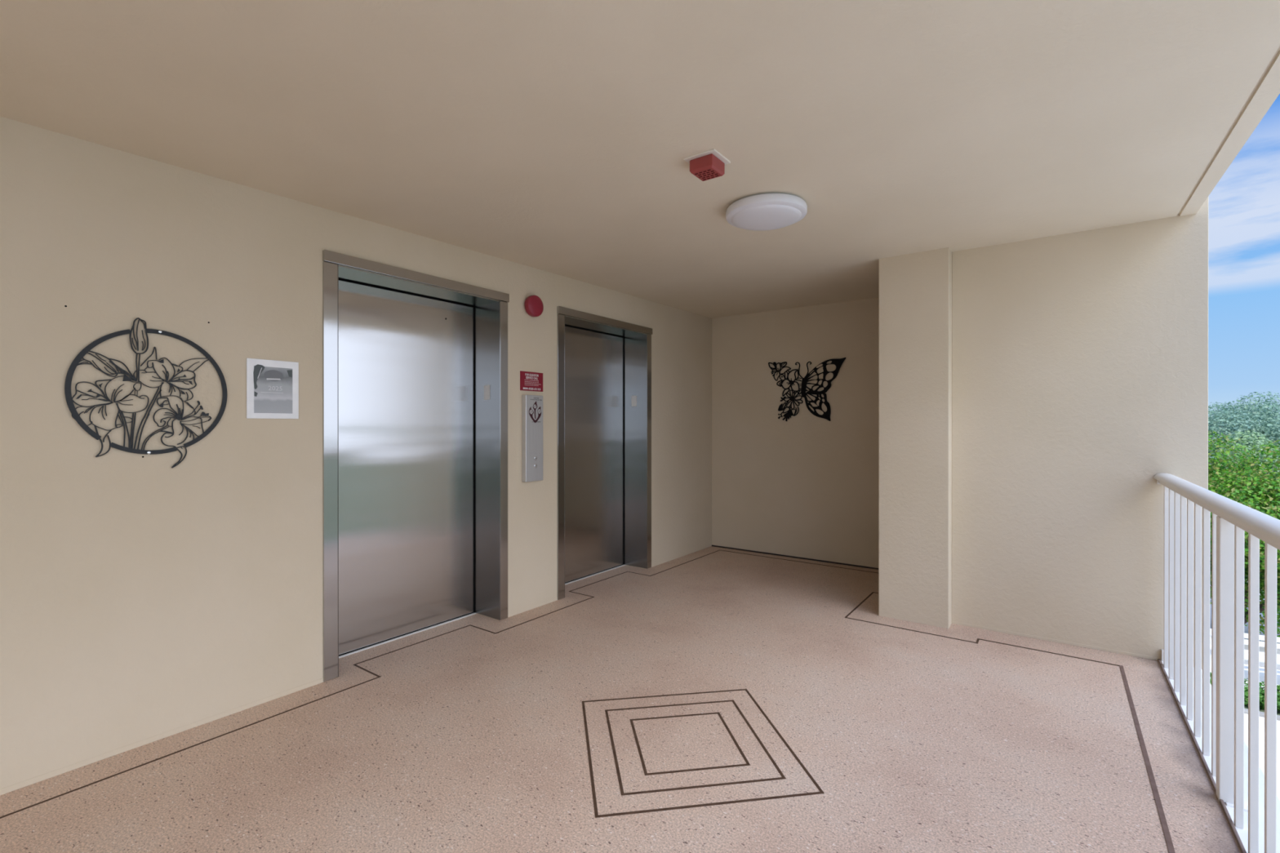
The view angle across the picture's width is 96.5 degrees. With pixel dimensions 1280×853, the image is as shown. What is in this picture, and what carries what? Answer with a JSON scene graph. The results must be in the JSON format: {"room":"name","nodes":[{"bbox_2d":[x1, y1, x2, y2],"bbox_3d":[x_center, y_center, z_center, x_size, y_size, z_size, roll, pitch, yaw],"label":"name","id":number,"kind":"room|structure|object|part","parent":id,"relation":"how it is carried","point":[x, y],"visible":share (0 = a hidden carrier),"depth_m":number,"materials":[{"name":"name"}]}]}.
{"room":"outdoor elevator lobby","nodes":[
{"label":"outdoor elevator lobby","id":0,"kind":"room"},
{"bbox_2d":[0,116,711,789],"bbox_3d":[-2.693,0.057,1.640,0.241,2.900,11.480,0,0,36],"label":"wall","id":1,"kind":"structure","parent":0,"point":[142,597],"depth_m":2.43,"materials":[{"name":"beige paint"}]},
{"bbox_2d":[64,317,226,467],"bbox_3d":[-2.012,-0.133,2.360,0.014,0.618,0.521,0,0,36],"label":"wall art","id":2,"kind":"object","parent":1,"relation":"attached to","point":[77,359],"visible":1,"depth_m":2.32,"materials":[{"name":"black metal"}]},
{"bbox_2d":[71,375,149,457],"bbox_3d":[-2.086,-0.042,2.255,0.004,0.323,0.229,0,0,36],"label":"flower","id":3,"kind":"object","parent":2,"relation":"on","point":[74,413],"depth_m":2.26,"materials":[{"name":"black metal"}]},
{"bbox_3d":[-2.027,-0.098,2.337,0.004,0.403,0.159,0,0,36],"label":"flower stem","id":4,"kind":"part","parent":2,"relation":"part of","materials":[{"name":"black metal"}]},
{"bbox_2d":[139,357,196,401],"bbox_3d":[-1.980,-0.197,2.400,0.004,0.184,0.192,0,0,36],"label":"flower","id":5,"kind":"object","parent":2,"relation":"on","point":[166,380],"depth_m":2.40,"materials":[{"name":"black metal"}]},
{"bbox_2d":[152,395,211,467],"bbox_3d":[-1.952,0.022,2.440,0.004,0.307,0.202,0,0,36],"label":"flower","id":6,"kind":"object","parent":2,"relation":"on","point":[178,416],"depth_m":2.43,"materials":[{"name":"black metal"}]},
{"bbox_2d":[246,358,298,418],"bbox_3d":[-1.749,-0.177,2.724,0.009,0.279,0.223,0,0,36],"label":"frame","id":7,"kind":"object","parent":1,"relation":"attached to","point":[272,385],"visible":1,"depth_m":2.71,"materials":[{"name":"white paper"}]},
{"bbox_2d":[253,366,292,413],"bbox_3d":[-1.746,-0.173,2.722,0.001,0.219,0.166,0,0,36],"label":"picture","id":8,"kind":"object","parent":1,"relation":"attached to","point":[273,385],"depth_m":2.72},
{"bbox_2d":[0,544,711,795],"bbox_3d":[-2.595,1.296,1.570,0.002,0.022,11.480,0,0,36],"label":"baseboard","id":9,"kind":"structure","parent":1,"relation":"attached to","point":[40,778],"depth_m":2.42,"materials":[{"name":"beige paint"}]},
{"bbox_2d":[322,249,509,681],"bbox_3d":[-1.628,0.280,3.137,0.320,2.450,2.096,0,0,36],"label":"door","id":10,"kind":"structure","parent":1,"relation":"in","point":[415,375],"depth_m":3.57,"materials":[{"name":"silver metal"}]},
{"bbox_3d":[-1.471,0.233,3.557,0.004,2.130,1.072,0,0,36],"label":"panel","id":11,"kind":"part","parent":10,"relation":"part of","materials":[{"name":"silver metal"}]},
{"bbox_3d":[-1.466,1.307,3.555,0.032,0.016,1.066,0,0,36],"label":"sill","id":12,"kind":"part","parent":10,"relation":"part of","materials":[{"name":"silver metal"}]},
{"bbox_3d":[-1.047,-0.233,3.904,0.062,0.100,0.002,0,0,36],"label":"floor plate","id":13,"kind":"part","parent":10,"relation":"part of","materials":[{"name":"white metal"}]},
{"bbox_2d":[520,370,542,391],"bbox_3d":[-0.771,-0.321,4.071,0.004,0.136,0.219,0,0,36],"label":"sign","id":14,"kind":"object","parent":1,"relation":"attached to","point":[529,381],"visible":1,"depth_m":4.06,"materials":[{"name":"red plastic"}]},
{"bbox_2d":[524,379,539,386],"bbox_3d":[-0.765,-0.311,4.078,0.001,0.039,0.157,0,0,36],"label":"print","id":15,"kind":"object","parent":14,"relation":"on","point":[527,382],"depth_m":4.07,"materials":[{"name":"white"}]},
{"bbox_2d":[521,395,542,482],"bbox_3d":[-0.760,0.083,4.052,0.046,0.610,0.168,0,0,36],"label":"panel","id":16,"kind":"object","parent":1,"relation":"attached to","point":[531,405],"visible":1,"depth_m":4.02,"materials":[{"name":"metal"}]},
{"bbox_2d":[524,295,543,316],"bbox_3d":[-0.751,-0.854,4.052,0.058,0.151,0.151,0,0,36],"label":"bell","id":17,"kind":"object","parent":1,"relation":"attached to","point":[534,307],"visible":1,"depth_m":4.02,"materials":[{"name":"red plastic"}]},
{"bbox_2d":[556,306,652,599],"bbox_3d":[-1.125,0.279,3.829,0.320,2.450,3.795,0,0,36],"label":"door","id":18,"kind":"structure","parent":1,"relation":"in","point":[604,371],"depth_m":5.08,"materials":[{"name":"silver metal"}]},
{"bbox_3d":[-0.471,0.231,4.930,0.004,2.130,1.084,0,0,36],"label":"panel","id":19,"kind":"part","parent":18,"relation":"part of","materials":[{"name":"silver metal"}]},
{"bbox_3d":[-0.466,1.304,4.928,0.032,0.016,1.078,0,0,36],"label":"sill","id":20,"kind":"part","parent":18,"relation":"part of","materials":[{"name":"silver metal"}]},
{"bbox_3d":[-0.055,-0.235,5.291,0.062,0.100,0.002,0,0,36],"label":"floor plate","id":21,"kind":"part","parent":18,"relation":"part of","materials":[{"name":"white"}]},
{"bbox_2d":[0,546,1241,852],"bbox_3d":[-1.287,1.418,0.613,3.726,0.222,11.488,0,0,36],"label":"floor","id":22,"kind":"structure","parent":0,"point":[710,700],"depth_m":2.30,"materials":[{"name":"concrete"}]},
{"bbox_2d":[878,247,951,628],"bbox_3d":[1.939,0.059,3.974,0.430,2.890,0.413,0,0,36],"label":"wall pier","id":23,"kind":"object","parent":22,"relation":"on","point":[915,388],"visible":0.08,"depth_m":3.80,"materials":[{"name":"beige paint"}]},
{"bbox_2d":[1158,658,1246,852],"bbox_3d":[-0.133,1.356,-0.973,0.009,0.111,10.268,0,0,36],"label":"floor edge","id":24,"kind":"structure","parent":22,"relation":"attached to","point":[1210,775],"depth_m":2.19,"materials":[{"name":"brown"}]},
{"bbox_2d":[1164,666,1279,852],"bbox_3d":[-0.061,1.432,-1.024,0.166,0.240,10.269,0,0,36],"label":"ledge","id":25,"kind":"object","parent":22,"relation":"attached to","point":[1243,833],"visible":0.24,"depth_m":2.05,"materials":[{"name":"white paint"}]},
{"bbox_2d":[1153,473,1279,852],"bbox_3d":[0.593,0.787,-0.017,0.094,1.046,7.870,0,0,36],"label":"railing","id":26,"kind":"object","parent":25,"relation":"on","point":[1230,518],"visible":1,"depth_m":1.98,"materials":[{"name":"white metal"}]},
{"bbox_3d":[0.590,0.281,-0.016,0.087,0.034,7.868,0,0,36],"label":"handrail","id":27,"kind":"part","parent":26,"relation":"part of","materials":[{"name":"white metal"}]},
{"bbox_3d":[2.050,0.812,1.993,0.048,0.990,0.050,0,0,36],"label":"post","id":28,"kind":"part","parent":26,"relation":"part of","materials":[{"name":"white metal"}]},
{"bbox_3d":[2.068,1.304,1.980,0.060,0.006,0.080,0,0,36],"label":"plate","id":29,"kind":"part","parent":26,"relation":"part of","materials":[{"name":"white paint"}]},
{"bbox_2d":[0,0,1279,318],"bbox_3d":[-1.183,-1.209,0.674,3.936,0.404,11.700,0,0,36],"label":"ceiling","id":30,"kind":"structure","parent":0,"point":[554,136],"depth_m":2.03,"materials":[{"name":"paint"}]},
{"bbox_2d":[683,148,730,181],"bbox_3d":[0.283,-1.094,2.408,0.146,0.066,0.146,0,0,36],"label":"fire alarm","id":31,"kind":"object","parent":30,"relation":"attached to","point":[710,164],"visible":1,"depth_m":2.38,"materials":[{"name":"red plastic"}]},
{"bbox_3d":[0.283,-1.122,2.408,0.146,0.009,0.146,0,0,36],"label":"mounting plate","id":32,"kind":"part","parent":31,"relation":"part of","materials":[{"name":"beige plastic"}]},
{"bbox_2d":[725,192,807,231],"bbox_3d":[0.649,-1.095,2.945,0.409,0.086,0.409,0,0,36],"label":"ceiling light","id":33,"kind":"object","parent":30,"relation":"attached to","point":[762,211],"visible":1,"depth_m":2.84,"materials":[{"name":"grey plastic"}]},
{"bbox_2d":[711,297,879,568],"bbox_3d":[2.205,0.052,5.309,3.840,2.900,0.220,0,0,36],"label":"wall","id":34,"kind":"structure","parent":0,"point":[806,485],"depth_m":5.65,"materials":[{"name":"beige paint"}]},
{"bbox_2d":[711,545,878,569],"bbox_3d":[2.153,1.296,5.206,3.400,0.012,0.012,0,0,36],"label":"baseboard","id":35,"kind":"structure","parent":34,"relation":"attached to","point":[712,545],"depth_m":5.63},
{"bbox_2d":[768,357,845,421],"bbox_3d":[1.622,-0.351,5.588,0.776,0.603,0.015,0,0,36],"label":"wall art","id":36,"kind":"object","parent":34,"relation":"attached to","point":[837,362],"visible":1,"depth_m":5.57,"materials":[{"name":"black metal"}]},
{"bbox_2d":[773,366,801,391],"bbox_3d":[1.471,-0.471,5.692,0.295,0.256,0.005,0,0,36],"label":"flower","id":37,"kind":"object","parent":36,"relation":"on","point":[791,382],"depth_m":5.69,"materials":[{"name":"black metal"}]},
{"bbox_2d":[951,197,1208,669],"bbox_3d":[2.641,0.704,3.539,1.218,7.600,0.290,0,0,36],"label":"wall","id":38,"kind":"structure","parent":0,"point":[1080,359],"depth_m":3.39,"materials":[{"name":"beige paint"}]},
{"bbox_2d":[951,621,1157,660],"bbox_3d":[2.474,1.296,3.481,1.017,0.016,0.002,0,0,36],"label":"baseboard","id":39,"kind":"structure","parent":38,"relation":"attached to","point":[953,622],"depth_m":3.44,"materials":[{"name":"beige paint"}]},
{"label":"outside","id":40,"kind":"structure","parent":0,"visible":0},
{"bbox_2d":[1244,703,1279,715],"bbox_3d":[59.325,4.731,18.659,160.000,0.500,220.000,0,0,36],"label":"ground","id":41,"kind":"structure","parent":40,"point":[1245,706],"depth_m":9.04,"materials":[{"name":"grey concrete"}]},
{"bbox_2d":[1208,400,1279,467],"bbox_3d":[22.477,1.755,22.089,4.689,5.473,4.690,0,0,43],"label":"tree","id":42,"kind":"object","parent":41,"relation":"on","point":[1268,428],"visible":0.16,"depth_m":21.11,"materials":[{"name":"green plant"}]},
{"bbox_2d":[1208,391,1279,431],"bbox_3d":[30.279,1.440,27.054,6.781,6.087,5.955,0,0,36],"label":"tree","id":43,"kind":"object","parent":41,"relation":"on","point":[1243,407],"visible":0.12,"depth_m":26.88,"materials":[{"name":"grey plant"}]},
{"bbox_2d":[1209,593,1279,670],"bbox_3d":[16.729,4.480,12.826,14.000,0.020,9.580,0,0,36],"label":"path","id":44,"kind":"structure","parent":41,"relation":"on","point":[1246,628],"depth_m":12.03,"materials":[{"name":"grey concrete"}]},
{"bbox_2d":[1208,430,1279,637],"bbox_3d":[12.704,2.293,12.179,4.009,4.451,3.518,0,0,-17],"label":"broadleaf tree","id":45,"kind":"object","parent":44,"relation":"on","point":[1244,483],"visible":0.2,"depth_m":11.51,"materials":[{"name":"green plant"}]},
{"bbox_2d":[1212,430,1279,577],"bbox_3d":[18.388,2.304,16.959,3.675,4.391,3.758,0,0,22],"label":"tree","id":46,"kind":"object","parent":44,"relation":"on","point":[1245,440],"visible":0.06,"depth_m":16.68,"materials":[{"name":"green plant"}]},
{"bbox_2d":[1209,663,1279,689],"bbox_3d":[13.125,4.487,8.386,10.600,0.020,1.800,0,0,36],"label":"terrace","id":47,"kind":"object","parent":41,"relation":"on","point":[1246,666],"depth_m":10.29,"materials":[{"name":"concrete"}]},
{"bbox_2d":[1209,628,1279,669],"bbox_3d":[11.048,4.104,9.963,1.600,0.740,0.605,0,0,28],"label":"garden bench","id":48,"kind":"object","parent":47,"relation":"on","point":[1246,635],"visible":0.15,"depth_m":10.21,"materials":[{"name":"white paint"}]},
{"bbox_3d":[10.543,4.103,10.524,0.060,0.740,0.060,0,0,28],"label":"leg","id":49,"kind":"part","parent":48,"relation":"part of","materials":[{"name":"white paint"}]},
{"bbox_2d":[1209,672,1279,711],"bbox_3d":[10.340,4.293,8.807,5.084,0.471,0.476,0,0,36],"label":"hedge","id":50,"kind":"object","parent":41,"relation":"on","point":[1261,700],"visible":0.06,"depth_m":9.06,"materials":[{"name":"green plant"}]},
{"bbox_2d":[1244,713,1279,799],"bbox_3d":[5.399,4.503,-2.224,10.600,0.020,22.750,0,0,36],"label":"patio","id":51,"kind":"structure","parent":41,"relation":"on","point":[1261,720],"depth_m":8.09,"materials":[{"name":"concrete"}]},
{"bbox_2d":[1244,708,1279,720],"bbox_3d":[12.130,4.469,7.020,10.600,0.060,0.120,0,0,36],"label":"kerb","id":52,"kind":"object","parent":41,"relation":"on","point":[1246,710],"depth_m":8.81,"materials":[{"name":"white concrete"}]}
]}

